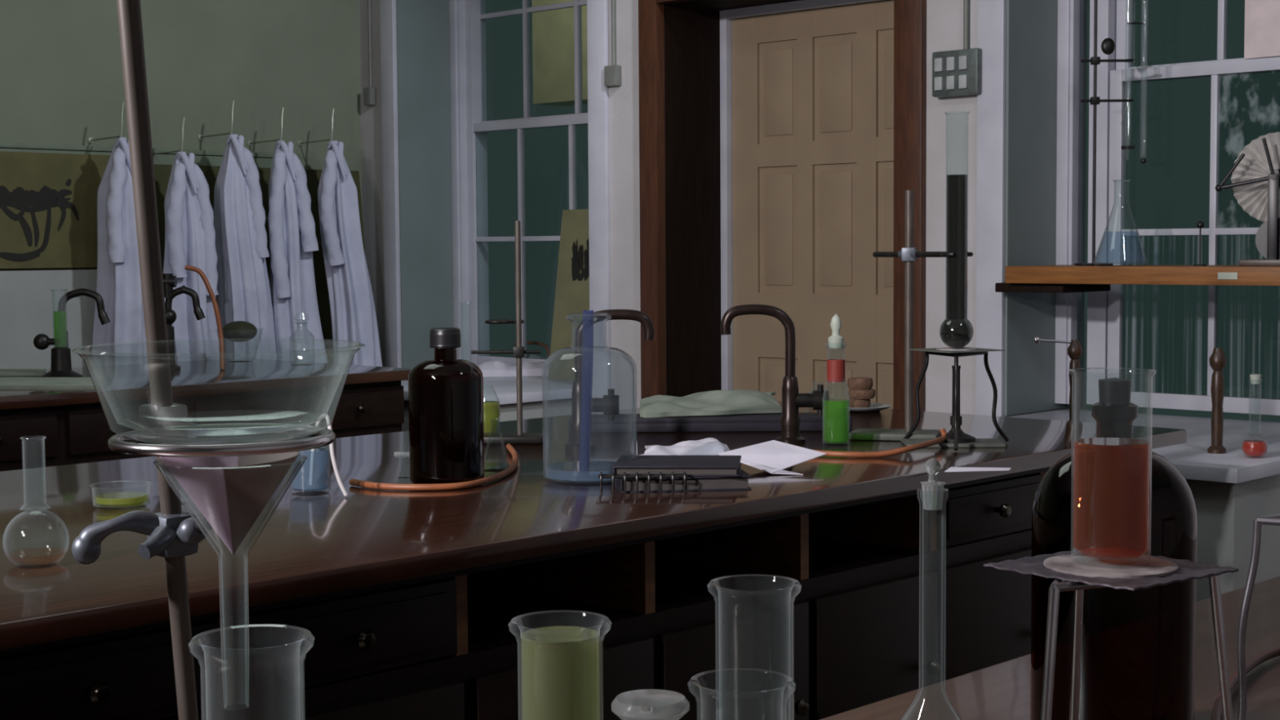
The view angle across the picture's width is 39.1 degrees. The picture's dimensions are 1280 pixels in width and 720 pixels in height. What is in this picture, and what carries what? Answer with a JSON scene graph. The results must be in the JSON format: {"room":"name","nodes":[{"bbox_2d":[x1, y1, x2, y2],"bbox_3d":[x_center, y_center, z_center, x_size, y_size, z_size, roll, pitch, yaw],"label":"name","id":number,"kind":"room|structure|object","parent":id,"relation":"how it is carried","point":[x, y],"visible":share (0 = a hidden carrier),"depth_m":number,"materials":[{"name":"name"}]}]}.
{"room":"chemistry laboratory","nodes":[
{"label":"chemistry laboratory","id":0,"kind":"room"},
{"bbox_2d":[0,0,362,212],"bbox_3d":[-4.081,-0.722,5.466,0.200,3.500,9.100,3,5,44],"label":"wall","id":1,"kind":"structure","parent":0,"point":[61,75],"depth_m":7.59,"materials":[{"name":"green paint"}]},
{"bbox_2d":[87,102,124,143],"bbox_3d":[-2.126,-0.941,7.176,0.245,0.163,0.028,3,5,41],"label":"coat hook","id":2,"kind":"object","parent":1,"relation":"attached to","point":[90,140],"visible":1,"depth_m":7.10,"materials":[{"name":"metal"}]},
{"bbox_2d":[91,137,147,366],"bbox_3d":[-2.036,-0.384,7.129,0.195,0.989,0.246,3,5,44],"label":"lab coat","id":3,"kind":"object","parent":2,"relation":"hanging from","point":[122,340],"visible":0.7,"depth_m":7.08,"materials":[{"name":"fabric"}]},
{"bbox_2d":[0,142,302,168],"bbox_3d":[-4.257,-0.682,5.117,0.030,0.065,7.950,3,5,44],"label":"trim","id":4,"kind":"structure","parent":1,"relation":"attached to","point":[211,158],"depth_m":7.46,"materials":[{"name":"paint"}]},
{"bbox_2d":[152,117,185,155],"bbox_3d":[-1.937,-0.907,7.376,0.245,0.163,0.028,3,5,41],"label":"coat hook","id":5,"kind":"object","parent":1,"relation":"attached to","point":[184,118],"visible":0.86,"depth_m":7.30,"materials":[{"name":"metal"}]},
{"bbox_2d":[163,151,219,361],"bbox_3d":[-1.824,-0.374,7.335,0.282,0.941,0.182,-4,5,-43],"label":"lab coat","id":6,"kind":"object","parent":5,"relation":"hanging from","point":[189,229],"visible":0.77,"depth_m":7.29,"materials":[{"name":"fabric"}]},
{"bbox_2d":[0,164,365,363],"bbox_3d":[-2.125,-0.122,7.287,0.145,1.351,2.570,3,5,44],"label":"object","id":7,"kind":"structure","parent":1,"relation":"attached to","point":[162,172],"depth_m":8.00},
{"bbox_2d":[0,269,97,368],"bbox_3d":[-2.328,-0.157,7.042,0.041,0.387,0.653,3,5,44],"label":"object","id":8,"kind":"structure","parent":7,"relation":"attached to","point":[28,301],"depth_m":7.03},
{"bbox_2d":[0,151,110,268],"bbox_3d":[-2.294,-0.590,7.110,0.048,0.452,0.719,3,5,44],"label":"poster","id":9,"kind":"object","parent":7,"relation":"attached to","point":[48,202],"visible":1,"depth_m":7.08,"materials":[{"name":"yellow paper"}]},
{"bbox_2d":[0,178,79,262],"bbox_3d":[-2.360,-0.548,7.032,0.029,0.326,0.370,3,5,43],"label":"print","id":10,"kind":"object","parent":9,"relation":"attached to","point":[39,218],"depth_m":7.05},
{"bbox_2d":[196,100,234,140],"bbox_3d":[-1.773,-0.999,7.542,0.245,0.163,0.028,3,5,41],"label":"coat hook","id":11,"kind":"object","parent":1,"relation":"attached to","point":[200,136],"visible":1,"depth_m":7.47,"materials":[{"name":"metal"}]},
{"bbox_2d":[213,133,277,359],"bbox_3d":[-1.642,-0.428,7.540,0.271,1.022,0.161,-3,4,-32],"label":"lab coat","id":12,"kind":"object","parent":11,"relation":"hanging from","point":[243,287],"visible":0.88,"depth_m":7.47,"materials":[{"name":"fabric"}]},
{"bbox_2d":[246,107,284,146],"bbox_3d":[-1.603,-0.995,7.720,0.245,0.163,0.028,3,5,41],"label":"coat hook","id":13,"kind":"object","parent":1,"relation":"attached to","point":[249,143],"visible":1,"depth_m":7.65,"materials":[{"name":"metal"}]},
{"bbox_2d":[267,140,327,363],"bbox_3d":[-1.475,-0.431,7.702,0.177,1.005,0.318,3,5,44],"label":"lab coat","id":14,"kind":"object","parent":13,"relation":"hanging from","point":[293,241],"visible":0.97,"depth_m":7.63,"materials":[{"name":"fabric"}]},
{"bbox_2d":[297,108,334,146],"bbox_3d":[-1.422,-1.018,7.908,0.245,0.163,0.028,3,5,41],"label":"coat hook","id":15,"kind":"object","parent":1,"relation":"attached to","point":[300,143],"visible":1,"depth_m":7.84,"materials":[{"name":"metal"}]},
{"bbox_2d":[317,140,382,366],"bbox_3d":[-1.310,-0.450,7.902,0.198,1.015,0.312,2,4,38],"label":"lab coat","id":16,"kind":"object","parent":15,"relation":"hanging from","point":[352,304],"visible":0.94,"depth_m":7.85,"materials":[{"name":"fabric"}]},
{"bbox_2d":[358,0,1083,417],"bbox_3d":[2.092,-0.759,5.365,8.850,3.500,0.500,3,5,44],"label":"wall","id":17,"kind":"structure","parent":0,"point":[951,135],"depth_m":7.04,"materials":[{"name":"paint"}]},
{"bbox_2d":[363,0,376,105],"bbox_3d":[-1.228,-1.905,8.104,0.050,1.507,0.035,3,5,44],"label":"conduit","id":18,"kind":"object","parent":17,"relation":"attached to","point":[369,93],"visible":1,"depth_m":8.13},
{"bbox_2d":[395,0,453,368],"bbox_3d":[-0.493,-1.056,7.772,1.230,2.270,0.419,3,5,44],"label":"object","id":19,"kind":"structure","parent":17,"relation":"attached to","point":[423,42],"depth_m":8.16,"materials":[{"name":"grey paint"}]},
{"bbox_2d":[448,0,587,365],"bbox_3d":[-0.382,-1.074,7.887,1.218,2.250,0.140,3,5,44],"label":"window","id":20,"kind":"structure","parent":17,"relation":"in","point":[469,126],"depth_m":8.24,"materials":[{"name":"white paint"}]},
{"bbox_2d":[604,0,621,86],"bbox_3d":[-0.112,-1.838,7.036,0.065,1.524,0.035,3,5,44],"label":"conduit","id":21,"kind":"object","parent":17,"relation":"attached to","point":[612,73],"visible":1,"depth_m":7.07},
{"bbox_2d":[379,0,1006,417],"bbox_3d":[0.495,-0.895,6.527,4.570,2.650,0.022,3,5,44],"label":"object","id":22,"kind":"structure","parent":17,"relation":"attached to","point":[992,14],"depth_m":7.13,"materials":[{"name":"white paint"}]},
{"bbox_2d":[638,0,926,411],"bbox_3d":[0.632,-0.263,6.726,1.320,2.360,0.450,3,5,44],"label":"door","id":23,"kind":"structure","parent":17,"relation":"in","point":[782,143],"depth_m":6.96,"materials":[{"name":"brown wood"}]},
{"bbox_2d":[932,0,982,97],"bbox_3d":[1.047,-1.706,5.915,0.180,1.664,0.060,3,5,44],"label":"switch box","id":24,"kind":"object","parent":17,"relation":"attached to","point":[955,73],"visible":1,"depth_m":5.94,"materials":[{"name":"metal"}]},
{"bbox_2d":[1004,0,1069,415],"bbox_3d":[1.784,-0.937,5.595,1.225,2.270,0.419,3,5,44],"label":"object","id":25,"kind":"structure","parent":17,"relation":"attached to","point":[1032,24],"depth_m":5.99,"materials":[{"name":"grey paint"}]},
{"bbox_2d":[995,264,1279,293],"bbox_3d":[1.778,-0.242,5.439,1.465,0.085,0.360,3,5,44],"label":"wall shelf","id":26,"kind":"object","parent":17,"relation":"attached to","point":[1062,278],"visible":0.98,"depth_m":5.50,"materials":[{"name":"brown wood"}]},
{"bbox_2d":[1074,0,1133,266],"bbox_3d":[1.479,-0.794,5.709,0.173,0.988,0.100,0,4,0],"label":"stand","id":27,"kind":"object","parent":26,"relation":"on","point":[1108,45],"visible":0.98,"depth_m":5.70,"materials":[{"name":"metal"}]},
{"bbox_2d":[1120,4,1134,155],"bbox_3d":[1.547,-0.945,5.699,0.042,0.620,0.020,3,5,44],"label":"burette","id":28,"kind":"object","parent":27,"relation":"attached to","point":[1124,147],"visible":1,"depth_m":5.71,"materials":[{"name":"clear glass"}]},
{"bbox_2d":[1120,145,1134,149],"bbox_3d":[1.549,-0.675,5.716,0.042,0.012,0.012,3,5,44],"label":"tap","id":29,"kind":"object","parent":28,"relation":"on","point":[1125,147],"depth_m":5.71,"materials":[{"name":"black metal"}]},
{"bbox_2d":[1127,0,1148,164],"bbox_3d":[1.574,-0.939,5.702,0.065,0.632,0.020,0,4,6],"label":"tube","id":30,"kind":"object","parent":28,"relation":"hanging from","point":[1143,161],"visible":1,"depth_m":5.70,"materials":[{"name":"glass"}]},
{"bbox_2d":[1093,179,1147,266],"bbox_3d":[1.506,-0.429,5.632,0.165,0.268,0.166,3,5,44],"label":"flask","id":31,"kind":"object","parent":26,"relation":"on","point":[1130,180],"visible":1,"depth_m":5.63,"materials":[{"name":"clear glass"}]},
{"bbox_2d":[1193,221,1206,266],"bbox_3d":[1.691,-0.351,5.432,0.040,0.135,0.040,3,5,44],"label":"stand","id":32,"kind":"object","parent":26,"relation":"on","point":[1200,224],"visible":1,"depth_m":5.43,"materials":[{"name":"metal"}]},
{"bbox_2d":[1217,272,1237,279],"bbox_3d":[1.714,-0.245,5.248,0.060,0.020,0.003,3,5,44],"label":"label","id":33,"kind":"object","parent":26,"relation":"attached to","point":[1220,275],"visible":1,"depth_m":5.25,"materials":[{"name":"white paper"}]},
{"bbox_2d":[1215,132,1279,266],"bbox_3d":[1.869,-0.473,5.292,0.326,0.393,0.160,2,4,29],"label":"machine","id":34,"kind":"object","parent":26,"relation":"on","point":[1255,176],"visible":1,"depth_m":5.31,"materials":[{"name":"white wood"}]},
{"bbox_2d":[1054,0,1279,415],"bbox_3d":[1.894,-0.955,5.709,1.213,2.250,0.140,3,5,44],"label":"window","id":35,"kind":"structure","parent":17,"relation":"in","point":[1105,309],"depth_m":6.03,"materials":[{"name":"white paint"}]},
{"bbox_2d":[1244,0,1279,58],"bbox_3d":[1.985,-1.091,5.630,0.200,0.280,0.012,3,5,44],"label":"paper card","id":36,"kind":"object","parent":35,"relation":"attached to","point":[1262,17],"visible":1,"depth_m":5.66,"materials":[{"name":"white paper"}]},
{"bbox_3d":[-0.594,1.231,2.668,9.250,0.100,9.700,3,5,44],"label":"floor","id":37,"kind":"structure","parent":0,"visible":0},
{"bbox_2d":[0,357,411,471],"bbox_3d":[-3.194,0.603,4.997,1.130,0.900,5.720,3,5,44],"label":"laboratory bench","id":38,"kind":"object","parent":37,"relation":"on","point":[74,424],"visible":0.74,"depth_m":6.11,"materials":[{"name":"brown wood"}]},
{"bbox_2d":[0,368,46,375],"bbox_3d":[-2.298,0.044,6.529,0.392,0.012,0.207,0,4,6],"label":"newspaper","id":39,"kind":"object","parent":38,"relation":"on","point":[2,371],"visible":0.89,"depth_m":6.45,"materials":[{"name":"paper"}]},
{"bbox_2d":[0,377,102,389],"bbox_3d":[-2.016,0.077,5.976,0.630,0.012,0.384,0,4,5],"label":"newspaper","id":40,"kind":"object","parent":38,"relation":"on","point":[6,383],"visible":0.89,"depth_m":5.89,"materials":[{"name":"paper"}]},
{"bbox_2d":[33,289,82,377],"bbox_3d":[-2.009,-0.088,6.232,0.145,0.310,0.143,3,5,44],"label":"stand","id":41,"kind":"object","parent":38,"relation":"on","point":[60,357],"visible":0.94,"depth_m":6.21,"materials":[{"name":"metal"}]},
{"bbox_2d":[56,288,110,347],"bbox_3d":[-1.988,-0.099,6.402,0.210,0.311,0.079,-1,4,-9],"label":"tap","id":42,"kind":"object","parent":38,"relation":"on","point":[104,318],"visible":0.77,"depth_m":6.38,"materials":[{"name":"metal"}]},
{"bbox_2d":[162,273,204,370],"bbox_3d":[-1.727,-0.143,6.693,0.218,0.358,0.079,0,4,6],"label":"tap","id":43,"kind":"object","parent":38,"relation":"on","point":[170,281],"visible":0.81,"depth_m":6.68,"materials":[{"name":"metal"}]},
{"bbox_2d":[184,265,224,369],"bbox_3d":[-1.616,-0.159,6.708,0.158,0.391,0.043,1,4,18],"label":"tubing","id":44,"kind":"object","parent":38,"relation":"on","point":[193,268],"visible":1,"depth_m":6.70,"materials":[{"name":"orange rubber"}]},
{"bbox_2d":[0,357,411,409],"bbox_3d":[-3.197,0.173,4.970,1.130,0.038,5.720,3,5,44],"label":"countertop","id":45,"kind":"structure","parent":38,"relation":"on","point":[130,382],"depth_m":6.28,"materials":[{"name":"brown wood"}]},
{"bbox_2d":[214,320,263,361],"bbox_3d":[-1.592,-0.074,7.157,0.190,0.162,0.190,3,5,44],"label":"glass dish","id":46,"kind":"object","parent":38,"relation":"on","point":[237,331],"visible":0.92,"depth_m":7.11,"materials":[{"name":"clear glass"}]},
{"bbox_2d":[288,313,315,364],"bbox_3d":[-1.301,-0.080,6.928,0.096,0.197,0.096,3,5,44],"label":"bottle","id":47,"kind":"object","parent":38,"relation":"on","point":[307,313],"visible":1,"depth_m":6.93,"materials":[{"name":"clear glass"}]},
{"bbox_2d":[400,375,590,431],"bbox_3d":[-0.711,0.483,7.622,1.200,0.780,0.950,3,5,44],"label":"countertop","id":48,"kind":"structure","parent":37,"relation":"on","point":[557,392],"depth_m":7.15,"materials":[{"name":"white paint"}]},
{"bbox_2d":[476,353,548,377],"bbox_3d":[-0.566,0.018,8.102,0.369,0.085,0.456,-1,4,-5],"label":"pile","id":49,"kind":"object","parent":48,"relation":"on","point":[489,367],"visible":0.75,"depth_m":7.91,"materials":[{"name":"white fabric"}]},
{"bbox_2d":[514,341,550,359],"bbox_3d":[-0.483,-0.022,8.276,0.230,0.130,0.056,3,5,44],"label":"tubing","id":50,"kind":"object","parent":49,"relation":"on","point":[536,343],"visible":0.57,"depth_m":8.26,"materials":[{"name":"brown rubber"}]},
{"bbox_2d":[547,208,590,382],"bbox_3d":[-0.218,-0.273,7.585,0.450,0.725,0.054,3,5,44],"label":"board","id":51,"kind":"object","parent":48,"relation":"on","point":[572,284],"visible":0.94,"depth_m":7.66,"materials":[{"name":"paper"}]},
{"bbox_2d":[0,400,1186,719],"bbox_3d":[-0.789,0.701,3.155,1.415,0.900,4.585,3,5,44],"label":"laboratory bench","id":52,"kind":"object","parent":37,"relation":"on","point":[408,600],"visible":0.69,"depth_m":3.08,"materials":[{"name":"brown wood"}]},
{"bbox_2d":[2,435,69,568],"bbox_3d":[-0.849,0.198,2.527,0.090,0.182,0.090,3,5,44],"label":"flask","id":53,"kind":"object","parent":52,"relation":"on","point":[32,552],"visible":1,"depth_m":2.53,"materials":[{"name":"clear glass"}]},
{"bbox_2d":[89,480,152,510],"bbox_3d":[-0.894,0.234,3.104,0.104,0.040,0.104,3,5,44],"label":"glass dish","id":54,"kind":"object","parent":52,"relation":"on","point":[114,500],"visible":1,"depth_m":3.08,"materials":[{"name":"clear glass"}]},
{"bbox_2d":[288,422,330,494],"bbox_3d":[-0.598,0.177,3.258,0.079,0.130,0.079,3,5,44],"label":"beaker","id":55,"kind":"object","parent":52,"relation":"on","point":[318,449],"visible":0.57,"depth_m":3.26,"materials":[{"name":"clear glass"}]},
{"bbox_2d":[309,413,348,496],"bbox_3d":[-0.559,0.169,3.216,0.085,0.147,0.016,2,4,29],"label":"tube","id":56,"kind":"object","parent":52,"relation":"on","point":[342,487],"visible":0.72,"depth_m":3.21,"materials":[{"name":"white plastic"}]},
{"bbox_2d":[394,446,408,476],"bbox_3d":[-0.458,0.190,3.479,0.032,0.075,0.024,0,4,9],"label":"vial","id":57,"kind":"object","parent":52,"relation":"on","point":[397,454],"visible":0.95,"depth_m":3.48,"materials":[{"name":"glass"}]},
{"bbox_2d":[349,444,518,490],"bbox_3d":[-0.315,0.212,3.598,0.239,0.012,0.683,1,4,23],"label":"tubing","id":58,"kind":"object","parent":52,"relation":"on","point":[380,486],"visible":1,"depth_m":3.31,"materials":[{"name":"orange rubber"}]},
{"bbox_2d":[408,327,484,484],"bbox_3d":[-0.364,0.086,3.384,0.140,0.293,0.140,3,5,44],"label":"bottle","id":59,"kind":"object","parent":52,"relation":"on","point":[446,391],"visible":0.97,"depth_m":3.33,"materials":[{"name":"brown glass"}]},
{"bbox_2d":[483,385,500,432],"bbox_3d":[-0.359,0.120,4.241,0.060,0.119,0.060,3,5,44],"label":"glass bottle","id":60,"kind":"object","parent":52,"relation":"on","point":[494,415],"visible":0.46,"depth_m":4.22,"materials":[{"name":"clear glass"}]},
{"bbox_2d":[484,418,509,469],"bbox_3d":[-0.287,0.169,3.581,0.056,0.102,0.056,3,5,44],"label":"flask","id":61,"kind":"object","parent":52,"relation":"on","point":[486,467],"visible":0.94,"depth_m":3.58,"materials":[{"name":"clear glass"}]},
{"bbox_2d":[470,220,546,444],"bbox_3d":[-0.303,-0.065,4.102,0.166,0.504,0.100,0,4,2],"label":"stand","id":62,"kind":"object","parent":52,"relation":"on","point":[518,437],"visible":0.94,"depth_m":4.09,"materials":[{"name":"metal"}]},
{"bbox_2d":[542,312,637,483],"bbox_3d":[-0.095,0.068,3.404,0.179,0.324,0.179,3,5,44],"label":"bottle","id":63,"kind":"object","parent":52,"relation":"on","point":[575,466],"visible":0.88,"depth_m":3.40,"materials":[{"name":"clear glass"}]},
{"bbox_2d":[565,309,654,449],"bbox_3d":[-0.068,0.042,3.957,0.196,0.306,0.068,0,4,8],"label":"tap","id":64,"kind":"object","parent":52,"relation":"on","point":[608,404],"visible":0.98,"depth_m":3.95,"materials":[{"name":"metal"}]},
{"bbox_2d":[598,471,687,493],"bbox_3d":[0.005,0.220,3.244,0.160,0.036,0.030,0,4,0],"label":"wire rack","id":65,"kind":"object","parent":52,"relation":"on","point":[648,475],"visible":1,"depth_m":3.23,"materials":[{"name":"metal"}]},
{"bbox_2d":[608,468,751,493],"bbox_3d":[0.072,0.219,3.348,0.240,0.026,0.190,-1,4,-7],"label":"notebook","id":66,"kind":"object","parent":52,"relation":"on","point":[740,482],"visible":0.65,"depth_m":3.26,"materials":[{"name":"paper"}]},
{"bbox_2d":[612,455,741,476],"bbox_3d":[0.072,0.197,3.353,0.230,0.018,0.180,0,4,5],"label":"notebook","id":67,"kind":"object","parent":66,"relation":"on","point":[693,465],"visible":0.91,"depth_m":3.28,"materials":[{"name":"paper"}]},
{"bbox_2d":[637,437,729,455],"bbox_3d":[0.092,0.185,3.864,0.219,0.027,0.192,-1,4,-7],"label":"crumpled paper","id":68,"kind":"object","parent":52,"relation":"on","point":[709,446],"visible":0.8,"depth_m":3.81,"materials":[{"name":"white paper"}]},
{"bbox_2d":[568,412,852,432],"bbox_3d":[0.168,0.147,4.428,0.680,0.034,0.250,0,4,0],"label":"sink","id":69,"kind":"object","parent":52,"relation":"on","point":[810,421],"visible":0.88,"depth_m":4.30,"materials":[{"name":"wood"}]},
{"bbox_2d":[640,389,782,417],"bbox_3d":[0.188,0.102,4.731,0.378,0.037,0.654,0,4,1],"label":"folded cloth","id":70,"kind":"object","parent":69,"relation":"on","point":[715,402],"visible":1,"depth_m":4.57,"materials":[{"name":"green fabric"}]},
{"bbox_2d":[718,440,826,475],"bbox_3d":[0.266,0.192,3.553,0.174,0.050,0.140,2,4,35],"label":"paper sheet","id":71,"kind":"object","parent":52,"relation":"on","point":[773,456],"visible":1,"depth_m":3.55,"materials":[{"name":"white paper"}]},
{"bbox_2d":[720,304,829,444],"bbox_3d":[0.302,0.030,4.050,0.242,0.312,0.068,0,4,-1],"label":"tap","id":72,"kind":"object","parent":52,"relation":"on","point":[792,400],"visible":0.99,"depth_m":4.04,"materials":[{"name":"metal"}]},
{"bbox_2d":[822,313,849,443],"bbox_3d":[0.435,0.043,3.995,0.060,0.292,0.060,3,5,44],"label":"dropper bottle","id":73,"kind":"object","parent":52,"relation":"on","point":[835,367],"visible":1,"depth_m":3.98,"materials":[{"name":"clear glass"}]},
{"bbox_2d":[831,403,890,412],"bbox_3d":[0.594,0.129,4.840,0.160,0.014,0.160,3,5,44],"label":"saucer","id":74,"kind":"object","parent":52,"relation":"on","point":[842,406],"visible":0.81,"depth_m":4.79,"materials":[{"name":"white ceramic"}]},
{"bbox_2d":[848,397,870,407],"bbox_3d":[0.590,0.116,4.843,0.060,0.028,0.060,3,5,44],"label":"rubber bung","id":75,"kind":"object","parent":74,"relation":"on","point":[852,402],"visible":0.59,"depth_m":4.82,"materials":[{"name":"brown rubber"}]},
{"bbox_2d":[848,388,875,399],"bbox_3d":[0.596,0.091,4.835,0.072,0.024,0.072,3,5,44],"label":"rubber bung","id":76,"kind":"object","parent":75,"relation":"on","point":[870,393],"visible":0.92,"depth_m":4.81,"materials":[{"name":"brown rubber"}]},
{"bbox_2d":[847,377,872,390],"bbox_3d":[0.592,0.064,4.837,0.068,0.030,0.068,3,5,44],"label":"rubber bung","id":77,"kind":"object","parent":76,"relation":"on","point":[853,383],"visible":1,"depth_m":4.81,"materials":[{"name":"brown rubber"}]},
{"bbox_2d":[813,428,946,457],"bbox_3d":[0.544,0.179,3.838,0.381,0.037,0.146,-2,4,-30],"label":"tubing","id":78,"kind":"object","parent":52,"relation":"on","point":[936,441],"visible":0.89,"depth_m":3.76,"materials":[{"name":"orange rubber"}]},
{"bbox_2d":[848,190,973,440],"bbox_3d":[0.624,-0.102,4.090,0.322,0.566,0.179,2,4,36],"label":"stand","id":79,"kind":"object","parent":52,"relation":"on","point":[908,254],"visible":0.83,"depth_m":4.10,"materials":[{"name":"grey metal"}]},
{"bbox_2d":[901,438,1005,448],"bbox_3d":[0.693,0.184,3.987,0.215,0.008,0.120,0,4,2],"label":"mat","id":80,"kind":"object","parent":52,"relation":"on","point":[980,442],"visible":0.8,"depth_m":3.94,"materials":[{"name":"grey"}]},
{"bbox_2d":[937,365,975,443],"bbox_3d":[0.699,0.096,3.982,0.084,0.167,0.084,3,5,44],"label":"burner","id":81,"kind":"object","parent":80,"relation":"on","point":[963,437],"visible":0.61,"depth_m":3.97,"materials":[{"name":"metal"}]},
{"bbox_2d":[903,351,1008,450],"bbox_3d":[0.730,0.083,3.992,0.204,0.207,0.235,-2,4,-20],"label":"tripod","id":82,"kind":"object","parent":52,"relation":"on","point":[956,355],"visible":0.99,"depth_m":4.00,"materials":[{"name":"metal"}]},
{"bbox_2d":[908,346,1004,353],"bbox_3d":[0.699,-0.023,3.974,0.150,0.004,0.150,-2,4,-29],"label":"wire gauze","id":83,"kind":"object","parent":82,"relation":"on","point":[964,349],"visible":0.96,"depth_m":3.94,"materials":[{"name":"metal"}]},
{"bbox_2d":[939,111,973,348],"bbox_3d":[0.697,-0.284,3.958,0.074,0.519,0.074,3,5,44],"label":"flask","id":84,"kind":"object","parent":83,"relation":"on","point":[956,331],"visible":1,"depth_m":3.94,"materials":[{"name":"clear glass"}]},
{"bbox_2d":[944,466,1011,471],"bbox_3d":[0.661,0.213,3.531,0.146,0.004,0.042,-1,4,-8],"label":"paper slip","id":85,"kind":"object","parent":52,"relation":"on","point":[951,468],"visible":1,"depth_m":3.52,"materials":[{"name":"white paper"}]},
{"bbox_2d":[1033,336,1082,428],"bbox_3d":[1.007,0.054,4.336,0.117,0.220,0.039,0,4,12],"label":"turned post","id":86,"kind":"object","parent":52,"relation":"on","point":[1074,349],"visible":0.95,"depth_m":4.32,"materials":[{"name":"brown metal"}]},
{"bbox_2d":[819,576,1279,719],"bbox_3d":[0.487,0.823,1.046,1.380,0.900,3.300,3,5,44],"label":"laboratory bench","id":87,"kind":"object","parent":37,"relation":"on","point":[1002,691],"visible":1,"depth_m":1.80,"materials":[{"name":"brown wood"}]},
{"bbox_2d":[71,0,335,719],"bbox_3d":[-0.280,0.078,1.010,0.227,0.602,0.200,3,5,44],"label":"stand","id":88,"kind":"object","parent":87,"relation":"on","point":[172,534],"visible":0.87,"depth_m":1.07,"materials":[{"name":"metal"}]},
{"bbox_2d":[71,342,364,444],"bbox_3d":[-0.228,0.017,0.983,0.155,0.050,0.155,3,5,44],"label":"glass bowl","id":89,"kind":"object","parent":88,"relation":"on","point":[238,428],"visible":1,"depth_m":0.97,"materials":[{"name":"clear glass"}]},
{"bbox_2d":[153,451,307,708],"bbox_3d":[-0.221,0.120,0.979,0.082,0.139,0.082,3,5,44],"label":"funnel","id":90,"kind":"object","parent":88,"relation":"attached to","point":[231,493],"visible":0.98,"depth_m":0.96,"materials":[{"name":"clear glass"}]},
{"bbox_2d":[188,633,314,719],"bbox_3d":[-0.211,0.266,0.992,0.068,0.229,0.068,3,5,44],"label":"beaker","id":91,"kind":"object","parent":87,"relation":"on","point":[304,637],"visible":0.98,"depth_m":0.98,"materials":[{"name":"clear glass"}]},
{"bbox_2d":[508,619,611,719],"bbox_3d":[-0.054,0.271,1.236,0.070,0.187,0.070,3,5,44],"label":"beaker","id":92,"kind":"object","parent":87,"relation":"on","point":[602,623],"visible":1,"depth_m":1.23,"materials":[{"name":"clear glass"}]},
{"bbox_2d":[611,688,689,719],"bbox_3d":[0.007,0.291,1.135,0.060,0.159,0.060,3,5,44],"label":"bottle","id":93,"kind":"object","parent":87,"relation":"on","point":[645,704],"visible":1,"depth_m":1.12,"materials":[{"name":"clear glass"}]},
{"bbox_2d":[687,678,795,719],"bbox_3d":[0.068,0.289,1.195,0.071,0.154,0.071,3,5,44],"label":"beaker","id":94,"kind":"object","parent":87,"relation":"on","point":[697,685],"visible":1,"depth_m":1.19,"materials":[{"name":"clear glass"}]},
{"bbox_2d":[706,582,801,719],"bbox_3d":[0.087,0.262,1.366,0.071,0.187,0.071,3,5,44],"label":"beaker","id":95,"kind":"object","parent":87,"relation":"on","point":[713,584],"visible":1,"depth_m":1.36,"materials":[{"name":"clear glass"}]},
{"bbox_2d":[900,457,962,719],"bbox_3d":[0.212,0.214,1.308,0.104,0.288,0.104,3,5,44],"label":"flask","id":96,"kind":"object","parent":87,"relation":"on","point":[932,490],"visible":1,"depth_m":1.29,"materials":[{"name":"clear glass"}]},
{"bbox_2d":[1030,377,1197,719],"bbox_3d":[0.411,0.178,1.562,0.139,0.326,0.139,3,5,44],"label":"bottle","id":97,"kind":"object","parent":87,"relation":"on","point":[1138,657],"visible":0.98,"depth_m":1.51,"materials":[{"name":"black glass"}]},
{"bbox_2d":[1040,547,1233,719],"bbox_3d":[0.332,0.253,1.302,0.154,0.205,0.186,3,5,44],"label":"tripod","id":98,"kind":"object","parent":87,"relation":"on","point":[1058,585],"visible":0.5,"depth_m":1.30,"materials":[{"name":"metal"}]},
{"bbox_2d":[983,548,1238,590],"bbox_3d":[0.340,0.149,1.300,0.128,0.006,0.128,-3,5,-40],"label":"wire gauze","id":99,"kind":"object","parent":98,"relation":"on","point":[1135,574],"visible":0.88,"depth_m":1.28,"materials":[{"name":"metal"}]},
{"bbox_2d":[1068,368,1156,563],"bbox_3d":[0.339,0.076,1.296,0.061,0.138,0.061,3,5,44],"label":"cylinder","id":100,"kind":"object","parent":99,"relation":"on","point":[1104,553],"visible":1,"depth_m":1.30,"materials":[{"name":"clear glass"}]},
{"bbox_2d":[1210,646,1279,719],"bbox_3d":[0.579,0.322,1.730,0.042,0.009,0.468,1,4,26],"label":"tubing","id":101,"kind":"object","parent":87,"relation":"on","point":[1216,713],"visible":0.75,"depth_m":1.83,"materials":[{"name":"rubber"}]},
{"bbox_2d":[1236,514,1279,719],"bbox_3d":[0.519,0.234,1.457,0.101,0.218,0.115,0,4,0],"label":"tripod","id":102,"kind":"object","parent":87,"relation":"on","point":[1274,519],"visible":1,"depth_m":1.45,"materials":[{"name":"metal"}]},
{"bbox_2d":[1008,408,1279,601],"bbox_3d":[1.479,0.608,5.354,1.185,0.780,1.200,3,5,44],"label":"sink","id":103,"kind":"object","parent":37,"relation":"on","point":[1230,489],"depth_m":4.63,"materials":[{"name":"white ceramic"}]},
{"bbox_2d":[1207,347,1226,453],"bbox_3d":[1.549,0.109,4.827,0.048,0.282,0.048,3,5,44],"label":"turned post","id":104,"kind":"object","parent":103,"relation":"on","point":[1218,360],"visible":1,"depth_m":4.82,"materials":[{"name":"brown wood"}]},
{"bbox_2d":[1240,373,1267,457],"bbox_3d":[1.611,0.146,4.715,0.067,0.220,0.067,3,5,44],"label":"flask","id":105,"kind":"object","parent":103,"relation":"on","point":[1250,447],"visible":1,"depth_m":4.70,"materials":[{"name":"clear glass"}]},
{"label":"outside","id":106,"kind":"structure","parent":0,"visible":0},
{"bbox_2d":[532,0,587,106],"bbox_3d":[-0.107,-3.143,12.588,1.600,2.608,0.300,3,5,44],"label":"window blind","id":107,"kind":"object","parent":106,"point":[553,30],"depth_m":12.93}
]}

